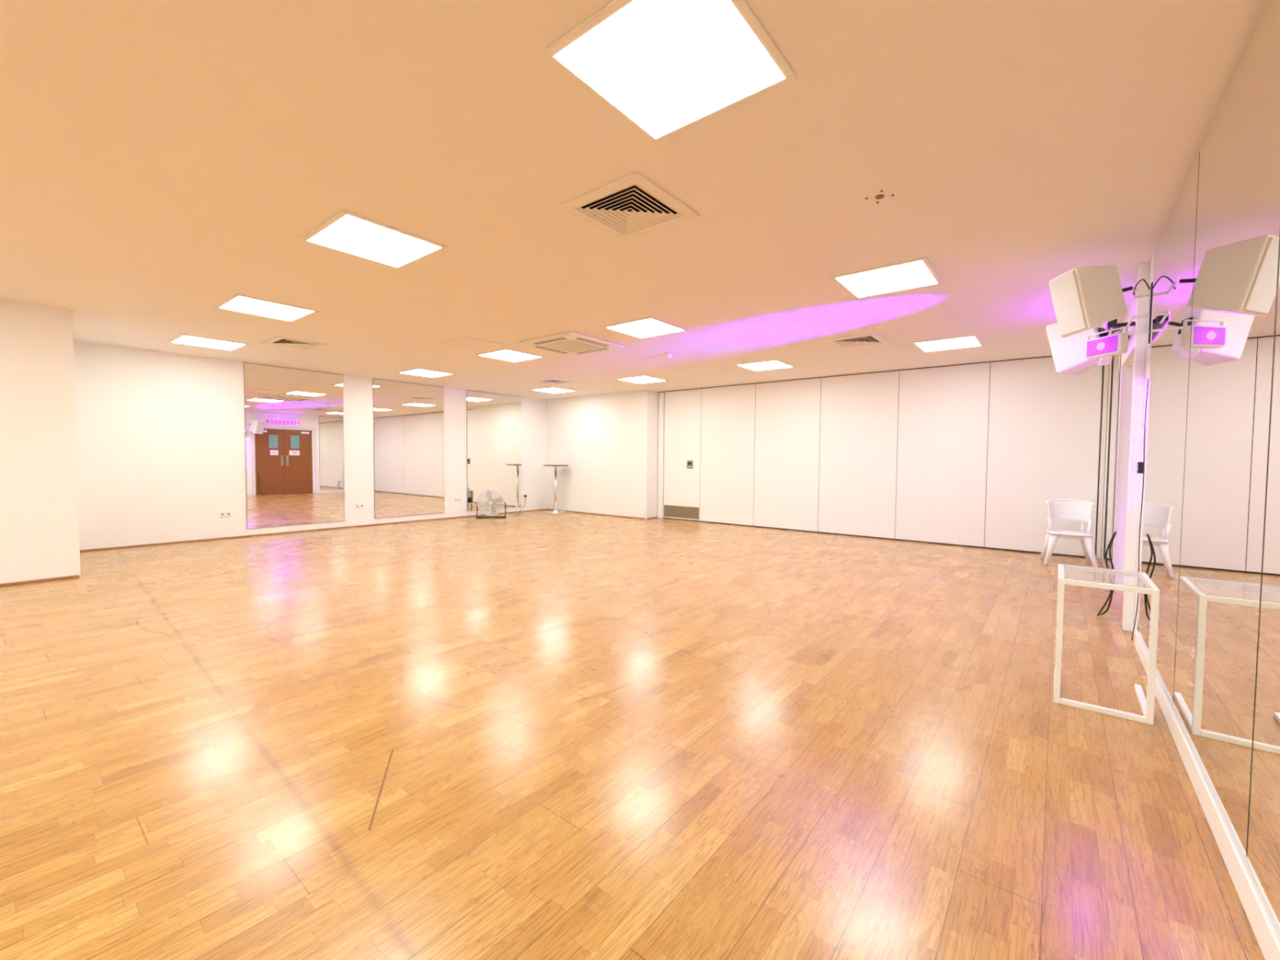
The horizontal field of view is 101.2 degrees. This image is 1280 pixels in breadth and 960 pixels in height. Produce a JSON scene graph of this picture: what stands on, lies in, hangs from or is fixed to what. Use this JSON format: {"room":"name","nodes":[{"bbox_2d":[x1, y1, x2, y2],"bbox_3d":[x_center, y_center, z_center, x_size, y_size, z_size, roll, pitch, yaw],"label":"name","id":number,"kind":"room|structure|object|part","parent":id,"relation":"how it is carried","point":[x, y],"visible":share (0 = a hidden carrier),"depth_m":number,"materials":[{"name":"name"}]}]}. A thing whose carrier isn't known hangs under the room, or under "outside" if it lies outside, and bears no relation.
{"room":"dance studio","nodes":[
{"label":"dance studio","id":0,"kind":"room"},
{"bbox_2d":[72,340,546,550],"bbox_3d":[-6.160,-0.458,7.919,0.150,2.656,13.430,2,3,38],"label":"wall","id":1,"kind":"structure","parent":0,"point":[160,436],"depth_m":7.45,"materials":[{"name":"white paint"}]},
{"bbox_2d":[218,511,231,516],"bbox_3d":[-6.169,0.504,7.822,0.012,0.086,0.146,2,3,38],"label":"wall socket","id":2,"kind":"object","parent":1,"relation":"attached to","point":[222,513],"visible":1,"depth_m":7.82,"materials":[{"name":"white plastic"}]},
{"bbox_2d":[243,362,344,528],"bbox_3d":[-5.558,-0.531,8.537,0.011,2.524,1.409,2,3,38],"label":"wall mirror","id":3,"kind":"object","parent":1,"relation":"attached to","point":[294,418],"visible":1,"depth_m":8.48,"materials":[{"name":"clear glass"}]},
{"bbox_2d":[80,508,546,551],"bbox_3d":[-4.726,0.806,9.644,0.020,0.020,7.890,2,3,38],"label":"baseboard","id":4,"kind":"structure","parent":1,"relation":"attached to","point":[111,548],"depth_m":8.29,"materials":[{"name":"wood"}]},
{"bbox_2d":[355,502,364,508],"bbox_3d":[-4.973,0.457,9.323,0.012,0.086,0.146,2,3,38],"label":"wall socket","id":5,"kind":"object","parent":1,"relation":"attached to","point":[361,504],"visible":1,"depth_m":9.32,"materials":[{"name":"white plastic"}]},
{"bbox_2d":[373,378,444,518],"bbox_3d":[-4.370,-0.578,10.028,0.011,2.524,1.391,2,3,38],"label":"wall mirror","id":6,"kind":"object","parent":1,"relation":"attached to","point":[408,418],"visible":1,"depth_m":9.98,"materials":[{"name":"clear glass"}]},
{"bbox_2d":[453,497,460,502],"bbox_3d":[-3.764,0.409,10.840,0.012,0.086,0.146,2,3,38],"label":"wall socket","id":7,"kind":"object","parent":1,"relation":"attached to","point":[455,500],"visible":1,"depth_m":10.83,"materials":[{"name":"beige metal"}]},
{"bbox_2d":[466,390,521,511],"bbox_3d":[-3.171,-0.626,11.533,0.011,2.524,1.426,2,3,38],"label":"wall mirror","id":8,"kind":"object","parent":1,"relation":"attached to","point":[494,420],"visible":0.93,"depth_m":11.49,"materials":[{"name":"clear glass"}]},
{"bbox_2d":[546,390,658,519],"bbox_3d":[-0.899,-0.568,11.942,3.065,2.656,0.520,2,3,38],"label":"wall","id":9,"kind":"structure","parent":0,"point":[608,443],"depth_m":11.51,"materials":[{"name":"white paint"}]},
{"bbox_2d":[546,508,644,519],"bbox_3d":[-1.079,0.752,11.780,3.015,0.024,0.020,2,3,38],"label":"baseboard","id":10,"kind":"structure","parent":9,"relation":"attached to","point":[546,508],"depth_m":11.62,"materials":[{"name":"wood"}]},
{"bbox_2d":[0,509,1264,959],"bbox_3d":[-2.144,1.075,4.768,10.647,0.100,13.430,2,3,38],"label":"floor","id":11,"kind":"structure","parent":0,"point":[538,735],"depth_m":2.16,"materials":[{"name":"brown wood"}]},
{"bbox_2d":[0,298,80,583],"bbox_3d":[-7.906,-0.322,3.991,2.015,2.656,4.805,2,3,38],"label":"wall pier","id":12,"kind":"object","parent":11,"relation":"on","point":[39,522],"visible":1,"depth_m":5.04,"materials":[{"name":"white paint"}]},
{"bbox_2d":[0,574,79,586],"bbox_3d":[-7.121,1.022,3.408,0.020,0.024,4.785,2,3,38],"label":"baseboard","id":13,"kind":"object","parent":12,"relation":"attached to","point":[75,575],"visible":1,"depth_m":5.06,"materials":[{"name":"wood"}]},
{"bbox_2d":[475,488,506,518],"bbox_3d":[-3.093,0.489,10.925,0.603,0.604,0.271,0,2,-11],"label":"floor fan","id":14,"kind":"object","parent":11,"relation":"on","point":[491,501],"visible":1,"depth_m":10.90,"materials":[{"name":"silver metal"}]},
{"bbox_3d":[-3.220,0.518,10.896,0.208,0.125,0.031,0,2,-11],"label":"blade","id":15,"kind":"part","parent":14,"relation":"part of","materials":[{"name":"silver metal"}]},
{"bbox_3d":[-3.139,0.336,10.902,0.128,0.208,0.015,0,2,-24],"label":"blade","id":16,"kind":"part","parent":14,"relation":"part of","materials":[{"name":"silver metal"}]},
{"bbox_3d":[-3.043,0.596,10.932,0.128,0.208,0.015,1,2,1],"label":"blade","id":17,"kind":"part","parent":14,"relation":"part of","materials":[{"name":"silver metal"}]},
{"bbox_3d":[-2.964,0.415,10.944,0.208,0.125,0.031,0,2,-11],"label":"blade","id":18,"kind":"part","parent":14,"relation":"part of","materials":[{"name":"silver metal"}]},
{"bbox_2d":[543,464,568,513],"bbox_3d":[-1.929,0.200,12.032,0.566,1.088,0.566,2,3,38],"label":"table","id":19,"kind":"object","parent":11,"relation":"on","point":[555,511],"visible":1,"depth_m":12.01,"materials":[{"name":"silver metal"}]},
{"bbox_3d":[-1.929,0.208,12.032,0.054,1.040,0.054,2,3,38],"label":"stem","id":20,"kind":"part","parent":19,"relation":"part of","materials":[{"name":"silver metal"}]},
{"bbox_3d":[-1.933,0.736,12.052,0.440,0.016,0.440,2,3,38],"label":"plate","id":21,"kind":"part","parent":19,"relation":"part of","materials":[{"name":"silver metal"}]},
{"bbox_2d":[657,391,664,518],"bbox_3d":[0.458,-0.517,11.067,0.120,2.637,0.080,2,3,38],"label":"post","id":22,"kind":"object","parent":11,"relation":"on","point":[661,395],"visible":1,"depth_m":11.03,"materials":[{"name":"paint"}]},
{"bbox_2d":[663,517,1096,557],"bbox_3d":[3.176,0.899,8.983,7.062,0.014,0.050,2,3,38],"label":"seal","id":23,"kind":"object","parent":11,"relation":"on","point":[664,517],"visible":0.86,"depth_m":8.30,"materials":[{"name":"black plastic"}]},
{"bbox_2d":[1040,498,1097,568],"bbox_3d":[5.208,0.637,6.384,0.509,0.788,0.482,2,3,32],"label":"plastic chair","id":24,"kind":"object","parent":11,"relation":"on","point":[1059,509],"visible":1,"depth_m":6.43,"materials":[{"name":"white plastic"}]},
{"bbox_3d":[5.157,0.820,6.639,0.088,0.402,0.172,0,2,-5],"label":"leg","id":25,"kind":"part","parent":24,"relation":"part of","materials":[{"name":"white plastic"}]},
{"bbox_3d":[5.029,0.538,6.450,0.040,0.172,0.070,0,2,-5],"label":"post","id":26,"kind":"part","parent":24,"relation":"part of","materials":[{"name":"white plastic"}]},
{"bbox_3d":[4.960,0.830,6.332,0.172,0.402,0.088,0,2,-19],"label":"leg","id":27,"kind":"part","parent":24,"relation":"part of","materials":[{"name":"white plastic"}]},
{"bbox_3d":[5.141,0.530,6.545,0.039,0.182,0.067,1,2,2],"label":"post","id":28,"kind":"part","parent":24,"relation":"part of","materials":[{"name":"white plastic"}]},
{"bbox_3d":[5.275,0.276,6.471,0.480,0.072,0.246,2,3,32],"label":"rail","id":29,"kind":"part","parent":24,"relation":"part of","materials":[{"name":"white plastic"}]},
{"bbox_3d":[5.207,0.651,6.384,0.408,0.053,0.408,2,3,32],"label":"seat","id":30,"kind":"part","parent":24,"relation":"part of","materials":[{"name":"white plastic"}]},
{"bbox_3d":[5.260,0.392,6.452,0.436,0.264,0.256,2,3,32],"label":"backrest","id":31,"kind":"part","parent":24,"relation":"part of","materials":[{"name":"white plastic"}]},
{"bbox_3d":[5.387,0.538,6.388,0.067,0.182,0.039,-1,2,-27],"label":"post","id":32,"kind":"part","parent":24,"relation":"part of","materials":[{"name":"white plastic"}]},
{"bbox_3d":[5.452,0.830,6.451,0.172,0.402,0.088,0,2,-19],"label":"leg","id":33,"kind":"part","parent":24,"relation":"part of","materials":[{"name":"white plastic"}]},
{"bbox_3d":[5.348,0.549,6.247,0.070,0.172,0.040,0,2,-20],"label":"post","id":34,"kind":"part","parent":24,"relation":"part of","materials":[{"name":"white plastic"}]},
{"bbox_3d":[5.256,0.840,6.143,0.088,0.402,0.172,0,2,-5],"label":"leg","id":35,"kind":"part","parent":24,"relation":"part of","materials":[{"name":"white plastic"}]},
{"bbox_2d":[1053,564,1159,724],"bbox_3d":[2.423,0.818,2.764,0.370,0.645,0.500,2,3,38],"label":"side table","id":36,"kind":"object","parent":11,"relation":"on","point":[1147,705],"visible":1,"depth_m":2.60,"materials":[{"name":"white metal"}]},
{"bbox_3d":[2.141,0.821,2.686,0.026,0.640,0.026,2,3,38],"label":"leg","id":37,"kind":"part","parent":36,"relation":"part of","materials":[{"name":"white metal"}]},
{"bbox_3d":[2.410,0.831,2.471,0.026,0.640,0.026,2,3,38],"label":"leg","id":38,"kind":"part","parent":36,"relation":"part of","materials":[{"name":"white metal"}]},
{"bbox_2d":[1097,531,1116,616],"bbox_3d":[3.675,0.745,4.151,0.050,0.700,0.172,1,2,16],"label":"coiled cable","id":39,"kind":"object","parent":11,"relation":"on","point":[1109,545],"visible":0.91,"depth_m":4.09,"materials":[{"name":"black plastic"}]},
{"bbox_2d":[0,0,1266,399],"bbox_3d":[-2.075,-1.631,4.723,10.447,0.001,13.580,2,3,38],"label":"ceiling","id":40,"kind":"structure","parent":0,"point":[162,162],"depth_m":2.64,"materials":[{"name":"white paint"}]},
{"bbox_2d":[168,333,249,351],"bbox_3d":[-5.435,-1.726,6.630,0.670,0.009,0.670,2,3,38],"label":"recessed light","id":41,"kind":"object","parent":40,"relation":"in","point":[182,339],"visible":1,"depth_m":6.58,"materials":[{"name":"white plastic"}]},
{"bbox_2d":[213,293,319,322],"bbox_3d":[-3.610,-1.652,5.088,0.670,0.009,0.670,2,3,38],"label":"recessed light","id":42,"kind":"object","parent":40,"relation":"in","point":[236,303],"visible":1,"depth_m":5.05,"materials":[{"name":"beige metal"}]},
{"bbox_2d":[262,336,328,350],"bbox_3d":[-4.338,-1.797,6.624,0.560,0.171,0.560,2,3,38],"label":"ceiling vent","id":43,"kind":"object","parent":40,"relation":"in","point":[278,340],"visible":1,"depth_m":6.64,"materials":[{"name":"beige metal"}]},
{"bbox_2d":[299,209,448,269],"bbox_3d":[-1.765,-1.576,3.506,0.670,0.009,0.670,2,3,38],"label":"recessed light","id":44,"kind":"object","parent":40,"relation":"in","point":[348,233],"visible":1,"depth_m":3.46,"materials":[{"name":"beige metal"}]},
{"bbox_2d":[396,368,454,377],"bbox_3d":[-3.602,-1.796,8.851,0.670,0.009,0.670,2,3,38],"label":"recessed light","id":45,"kind":"object","parent":40,"relation":"in","point":[417,371],"visible":1,"depth_m":8.82,"materials":[{"name":"white plastic"}]},
{"bbox_2d":[438,336,507,351],"bbox_3d":[-2.085,-1.698,6.584,0.600,0.006,0.600,2,3,38],"label":"ceiling hatch","id":46,"kind":"object","parent":40,"relation":"attached to","point":[468,343],"visible":1,"depth_m":6.55,"materials":[{"name":"white paint"}]},
{"bbox_2d":[475,348,545,362],"bbox_3d":[-1.796,-1.721,7.299,0.670,0.009,0.670,2,3,38],"label":"recessed light","id":47,"kind":"object","parent":40,"relation":"in","point":[505,354],"visible":1,"depth_m":7.25,"materials":[{"name":"white plastic"}]},
{"bbox_2d":[530,386,575,393],"bbox_3d":[-1.793,-1.860,10.912,0.670,0.009,0.670,2,3,38],"label":"recessed light","id":48,"kind":"object","parent":40,"relation":"in","point":[552,389],"visible":1,"depth_m":10.89,"materials":[{"name":"white plastic"}]},
{"bbox_2d":[533,378,575,385],"bbox_3d":[-1.581,-1.893,9.731,0.540,0.171,0.540,2,3,38],"label":"ceiling vent","id":49,"kind":"object","parent":40,"relation":"in","point":[552,381],"visible":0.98,"depth_m":9.72,"materials":[{"name":"beige metal"}]},
{"bbox_2d":[518,331,623,355],"bbox_3d":[-0.845,-1.665,6.505,0.920,0.046,0.920,2,3,38],"label":"air conditioner","id":50,"kind":"object","parent":40,"relation":"attached to","point":[569,343],"visible":1,"depth_m":6.39,"materials":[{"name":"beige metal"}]},
{"bbox_2d":[542,339,599,352],"bbox_3d":[-0.846,-1.651,6.505,0.500,0.008,0.500,2,3,38],"label":"grille","id":51,"kind":"object","parent":50,"relation":"attached to","point":[568,345],"depth_m":6.46,"materials":[{"name":"grey metal"}]},
{"bbox_2d":[557,172,699,241],"bbox_3d":[-0.058,-1.623,3.013,0.580,0.171,0.580,2,3,38],"label":"ceiling vent","id":52,"kind":"object","parent":40,"relation":"in","point":[630,206],"visible":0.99,"depth_m":3.07,"materials":[{"name":"beige metal"}]},
{"bbox_2d":[615,375,667,383],"bbox_3d":[0.039,-1.786,9.378,0.670,0.009,0.670,2,3,38],"label":"recessed light","id":53,"kind":"object","parent":40,"relation":"in","point":[643,379],"visible":1,"depth_m":9.35,"materials":[{"name":"white plastic"}]},
{"bbox_2d":[602,316,688,338],"bbox_3d":[0.062,-1.645,5.718,0.670,0.009,0.670,2,3,38],"label":"recessed light","id":54,"kind":"object","parent":40,"relation":"in","point":[651,326],"visible":1,"depth_m":5.68,"materials":[{"name":"white plastic"}]},
{"bbox_2d":[539,0,797,144],"bbox_3d":[0.117,-1.499,1.906,0.670,0.009,0.670,2,3,38],"label":"recessed light","id":55,"kind":"object","parent":40,"relation":"in","point":[666,68],"visible":1,"depth_m":1.87,"materials":[{"name":"white plastic"}]},
{"bbox_2d":[666,351,674,357],"bbox_3d":[0.406,-1.669,7.017,0.110,0.056,0.110,2,3,38],"label":"smoke detector","id":56,"kind":"object","parent":40,"relation":"attached to","point":[669,354],"visible":1,"depth_m":6.98,"materials":[{"name":"white plastic"}]},
{"bbox_2d":[735,360,795,371],"bbox_3d":[1.880,-1.713,7.887,0.670,0.009,0.670,2,3,38],"label":"recessed light","id":57,"kind":"object","parent":40,"relation":"in","point":[772,364],"visible":1,"depth_m":7.84,"materials":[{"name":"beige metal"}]},
{"bbox_2d":[658,355,1052,392],"bbox_3d":[3.186,-1.739,8.867,7.062,0.010,0.070,2,3,38],"label":"track","id":58,"kind":"object","parent":40,"relation":"attached to","point":[1046,356],"visible":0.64,"depth_m":8.37,"materials":[{"name":"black metal"}]},
{"bbox_2d":[699,383,755,525],"bbox_3d":[1.679,-0.480,10.107,1.170,2.623,0.060,2,3,38],"label":"partition panel","id":59,"kind":"object","parent":58,"relation":"hanging from","point":[727,434],"visible":1,"depth_m":10.06,"materials":[{"name":"laminate"}]},
{"bbox_2d":[663,388,701,520],"bbox_3d":[0.869,-0.511,10.741,0.890,2.623,0.077,2,3,38],"label":"door","id":60,"kind":"structure","parent":59,"relation":"attached to","point":[682,408],"depth_m":10.71,"materials":[{"name":"laminate"}]},
{"bbox_3d":[0.840,0.655,10.769,0.860,0.240,0.003,2,3,38],"label":"kick plate","id":61,"kind":"part","parent":60,"relation":"part of","materials":[{"name":"metal"}]},
{"bbox_3d":[1.007,-0.313,10.602,0.140,0.160,0.010,2,3,38],"label":"door handle","id":62,"kind":"part","parent":60,"relation":"part of","materials":[{"name":"metal"}]},
{"bbox_2d":[753,377,821,531],"bbox_3d":[2.610,-0.444,9.367,1.210,2.623,0.060,2,3,38],"label":"partition panel","id":63,"kind":"object","parent":58,"relation":"hanging from","point":[788,413],"visible":1,"depth_m":9.32,"materials":[{"name":"laminate"}]},
{"bbox_2d":[817,370,899,538],"bbox_3d":[3.560,-0.407,8.611,1.220,2.623,0.060,2,3,38],"label":"partition panel","id":64,"kind":"object","parent":58,"relation":"hanging from","point":[860,413],"visible":1,"depth_m":8.56,"materials":[{"name":"laminate"}]},
{"bbox_2d":[895,362,991,546],"bbox_3d":[4.499,-0.370,7.864,1.180,2.623,0.060,2,3,38],"label":"partition panel","id":65,"kind":"object","parent":58,"relation":"hanging from","point":[944,411],"visible":1,"depth_m":7.82,"materials":[{"name":"laminate"}]},
{"bbox_2d":[984,356,1103,555],"bbox_3d":[5.430,-0.334,7.123,1.200,2.623,0.060,2,3,38],"label":"partition panel","id":66,"kind":"object","parent":58,"relation":"hanging from","point":[1045,424],"visible":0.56,"depth_m":7.12,"materials":[{"name":"laminate"}]},
{"bbox_2d":[1096,364,1108,559],"bbox_3d":[5.923,-0.305,6.731,0.044,2.637,0.050,2,3,38],"label":"seal","id":67,"kind":"object","parent":66,"relation":"attached to","point":[1105,366],"visible":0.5,"depth_m":6.72,"materials":[{"name":"beige metal"}]},
{"bbox_2d":[824,333,889,349],"bbox_3d":[2.579,-1.724,6.242,0.580,0.171,0.580,2,3,38],"label":"ceiling vent","id":68,"kind":"object","parent":40,"relation":"in","point":[873,339],"visible":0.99,"depth_m":6.28,"materials":[{"name":"beige metal"}]},
{"bbox_2d":[865,190,893,203],"bbox_3d":[1.293,-1.527,2.836,0.106,0.004,0.106,-1,3,-29],"label":"ceiling mount","id":69,"kind":"object","parent":40,"relation":"attached to","point":[880,196],"depth_m":2.83,"materials":[{"name":"grey metal"}]},
{"bbox_2d":[830,257,942,298],"bbox_3d":[1.943,-1.569,4.133,0.670,0.009,0.670,2,3,38],"label":"recessed light","id":70,"kind":"object","parent":40,"relation":"in","point":[919,273],"visible":1,"depth_m":4.09,"materials":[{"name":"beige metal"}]},
{"bbox_2d":[911,334,984,352],"bbox_3d":[3.720,-1.639,6.347,0.670,0.009,0.670,2,3,38],"label":"recessed light","id":71,"kind":"object","parent":40,"relation":"in","point":[968,341],"visible":1,"depth_m":6.31,"materials":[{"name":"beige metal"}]},
{"bbox_2d":[1048,264,1133,337],"bbox_3d":[2.991,-1.175,3.456,0.436,0.420,0.264,1,2,7],"label":"loudspeaker","id":72,"kind":"object","parent":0,"point":[1086,298],"visible":1,"depth_m":3.36,"materials":[{"name":"white plastic"},{"name":"light grey metal grille"}]},
{"bbox_2d":[1048,270,1087,336],"bbox_3d":[2.825,-1.160,3.475,0.014,0.380,0.240,-13,1,7],"label":"grille","id":73,"kind":"object","parent":72,"relation":"attached to","point":[1069,300],"depth_m":3.44,"materials":[{"name":"grey"}]},
{"bbox_2d":[1095,367,1103,556],"bbox_3d":[2.079,-0.469,10.000,10.147,2.656,0.150,2,3,38],"label":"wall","id":74,"kind":"structure","parent":0,"point":[1103,367],"depth_m":6.82,"materials":[{"name":"white paint"}]},
{"bbox_2d":[1100,253,1154,634],"bbox_3d":[1.933,-0.143,1.480,0.250,2.656,13.430,2,3,38],"label":"wall","id":75,"kind":"structure","parent":0,"point":[1126,358],"depth_m":5.26,"materials":[{"name":"white paint"}]},
{"bbox_2d":[1102,328,1121,568],"bbox_3d":[5.215,-0.320,5.811,0.011,2.521,1.100,2,3,38],"label":"wall mirror","id":76,"kind":"object","parent":75,"relation":"attached to","point":[1116,361],"visible":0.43,"depth_m":5.70,"materials":[{"name":"clear glass"}]},
{"bbox_2d":[1085,279,1153,365],"bbox_3d":[3.362,-1.090,3.614,0.595,0.519,0.537,0,2,-9],"label":"lamp","id":77,"kind":"object","parent":75,"relation":"attached to","point":[1116,344],"depth_m":3.52,"materials":[{"name":"white plastic"}]},
{"bbox_2d":[1045,323,1120,375],"bbox_3d":[3.440,-1.044,4.065,0.264,0.420,0.436,0,2,-23],"label":"loudspeaker","id":78,"kind":"object","parent":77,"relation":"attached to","point":[1068,353],"visible":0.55,"depth_m":4.07,"materials":[{"name":"white plastic"}]},
{"bbox_2d":[1045,327,1057,372],"bbox_3d":[3.373,-1.034,4.219,0.240,0.380,0.014,0,-12,-23],"label":"grille","id":79,"kind":"object","parent":78,"relation":"attached to","point":[1047,329],"depth_m":4.16,"materials":[{"name":"grey"}]},
{"bbox_3d":[3.487,-1.094,3.956,0.080,0.100,0.014,0,-12,-23],"label":"mount plate","id":80,"kind":"part","parent":78,"relation":"part of","materials":[{"name":"black plastic"}]},
{"bbox_3d":[3.087,-0.894,3.514,0.006,0.105,0.200,0,2,-9],"label":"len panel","id":81,"kind":"part","parent":77,"relation":"part of","materials":[{"name":"purple"}]},
{"bbox_3d":[3.326,-0.921,3.767,0.082,0.168,0.246,2,3,38],"label":"stage lamp","id":82,"kind":"part","parent":77,"relation":"part of","materials":[{"name":"white plastic"}]},
{"bbox_3d":[3.362,-1.005,3.595,0.230,0.016,0.016,2,3,38],"label":"arm","id":83,"kind":"part","parent":77,"relation":"part of","materials":[{"name":"white metal"}]},
{"bbox_3d":[3.379,-1.138,3.615,0.237,0.424,0.540,2,3,38],"label":"speaker bracket","id":84,"kind":"part","parent":77,"relation":"part of","materials":[{"name":"white metal"}]},
{"bbox_3d":[3.398,-1.109,3.563,0.100,0.016,0.016,2,3,38],"label":"arm","id":85,"kind":"part","parent":77,"relation":"part of","materials":[{"name":"white metal"}]},
{"bbox_3d":[3.399,-1.244,3.558,0.100,0.016,0.016,2,3,38],"label":"arm","id":86,"kind":"part","parent":77,"relation":"part of","materials":[{"name":"white metal"}]},
{"bbox_3d":[3.435,-1.122,3.533,0.014,0.400,0.050,2,3,38],"label":"wall plate","id":87,"kind":"part","parent":77,"relation":"part of","materials":[{"name":"black plastic"}]},
{"bbox_2d":[1104,318,1135,339],"bbox_3d":[4.124,-1.275,4.540,0.201,0.084,0.900,2,3,38],"label":"bracket","id":88,"kind":"object","parent":75,"relation":"attached to","point":[1108,326],"visible":0.28,"depth_m":4.25,"materials":[{"name":"black plastic"}]},
{"bbox_3d":[3.964,-1.267,4.284,0.132,0.030,0.030,2,3,38],"label":"wall arm","id":89,"kind":"part","parent":88,"relation":"part of","materials":[{"name":"black plastic"}]},
{"bbox_2d":[1123,373,1133,585],"bbox_3d":[4.879,0.004,5.197,0.080,2.124,0.070,2,3,38],"label":"cable","id":90,"kind":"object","parent":75,"relation":"attached to","point":[1132,373],"depth_m":5.21,"materials":[{"name":"white plastic"}]},
{"bbox_2d":[1122,262,1149,631],"bbox_3d":[3.611,-0.220,3.830,0.054,2.652,0.090,2,3,38],"label":"pillar","id":91,"kind":"structure","parent":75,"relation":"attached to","point":[1140,352],"depth_m":3.80,"materials":[{"name":"white painted plaster"}]},
{"bbox_2d":[1136,462,1143,473],"bbox_3d":[3.500,-0.087,3.680,0.034,0.080,0.070,2,3,38],"label":"wall switch","id":92,"kind":"object","parent":91,"relation":"attached to","point":[1140,464],"visible":0.88,"depth_m":3.65,"materials":[{"name":"black plastic"}]},
{"bbox_2d":[1131,377,1148,640],"bbox_3d":[3.400,0.213,3.576,0.008,1.792,0.036,0,2,-9],"label":"hanging cable","id":93,"kind":"object","parent":75,"relation":"hanging from","point":[1148,378],"visible":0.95,"depth_m":3.56,"materials":[{"name":"black plastic"}]},
{"bbox_2d":[1137,426,1146,444],"bbox_3d":[3.502,-0.306,3.672,0.034,0.120,0.090,2,3,38],"label":"light switch","id":94,"kind":"object","parent":75,"relation":"attached to","point":[1140,433],"visible":0.9,"depth_m":3.64,"materials":[{"name":"white plastic"}]},
{"bbox_2d":[1137,149,1199,703],"bbox_3d":[2.929,-0.234,2.941,0.011,2.531,1.419,2,3,38],"label":"wall mirror","id":95,"kind":"object","parent":75,"relation":"attached to","point":[1175,250],"visible":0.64,"depth_m":2.76,"materials":[{"name":"silver glass"}]},
{"bbox_2d":[1134,631,1279,959],"bbox_3d":[0.537,1.180,0.013,0.026,0.098,9.010,2,3,38],"label":"baseboard","id":96,"kind":"structure","parent":75,"relation":"attached to","point":[1265,929],"depth_m":1.65,"materials":[{"name":"white wood"}]},
{"bbox_2d":[1173,0,1279,858],"bbox_3d":[2.107,-0.201,1.909,0.011,2.531,1.219,2,3,38],"label":"wall mirror","id":97,"kind":"object","parent":75,"relation":"attached to","point":[1237,243],"visible":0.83,"depth_m":1.75,"materials":[{"name":"silver glass"}]},
{"bbox_2d":[1247,260,1279,929],"bbox_3d":[1.347,-0.171,0.955,0.011,2.531,1.219,2,3,38],"label":"wall mirror","id":98,"kind":"object","parent":75,"relation":"attached to","point":[1264,835],"visible":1,"depth_m":1.38,"materials":[{"name":"clear glass"}]}
]}

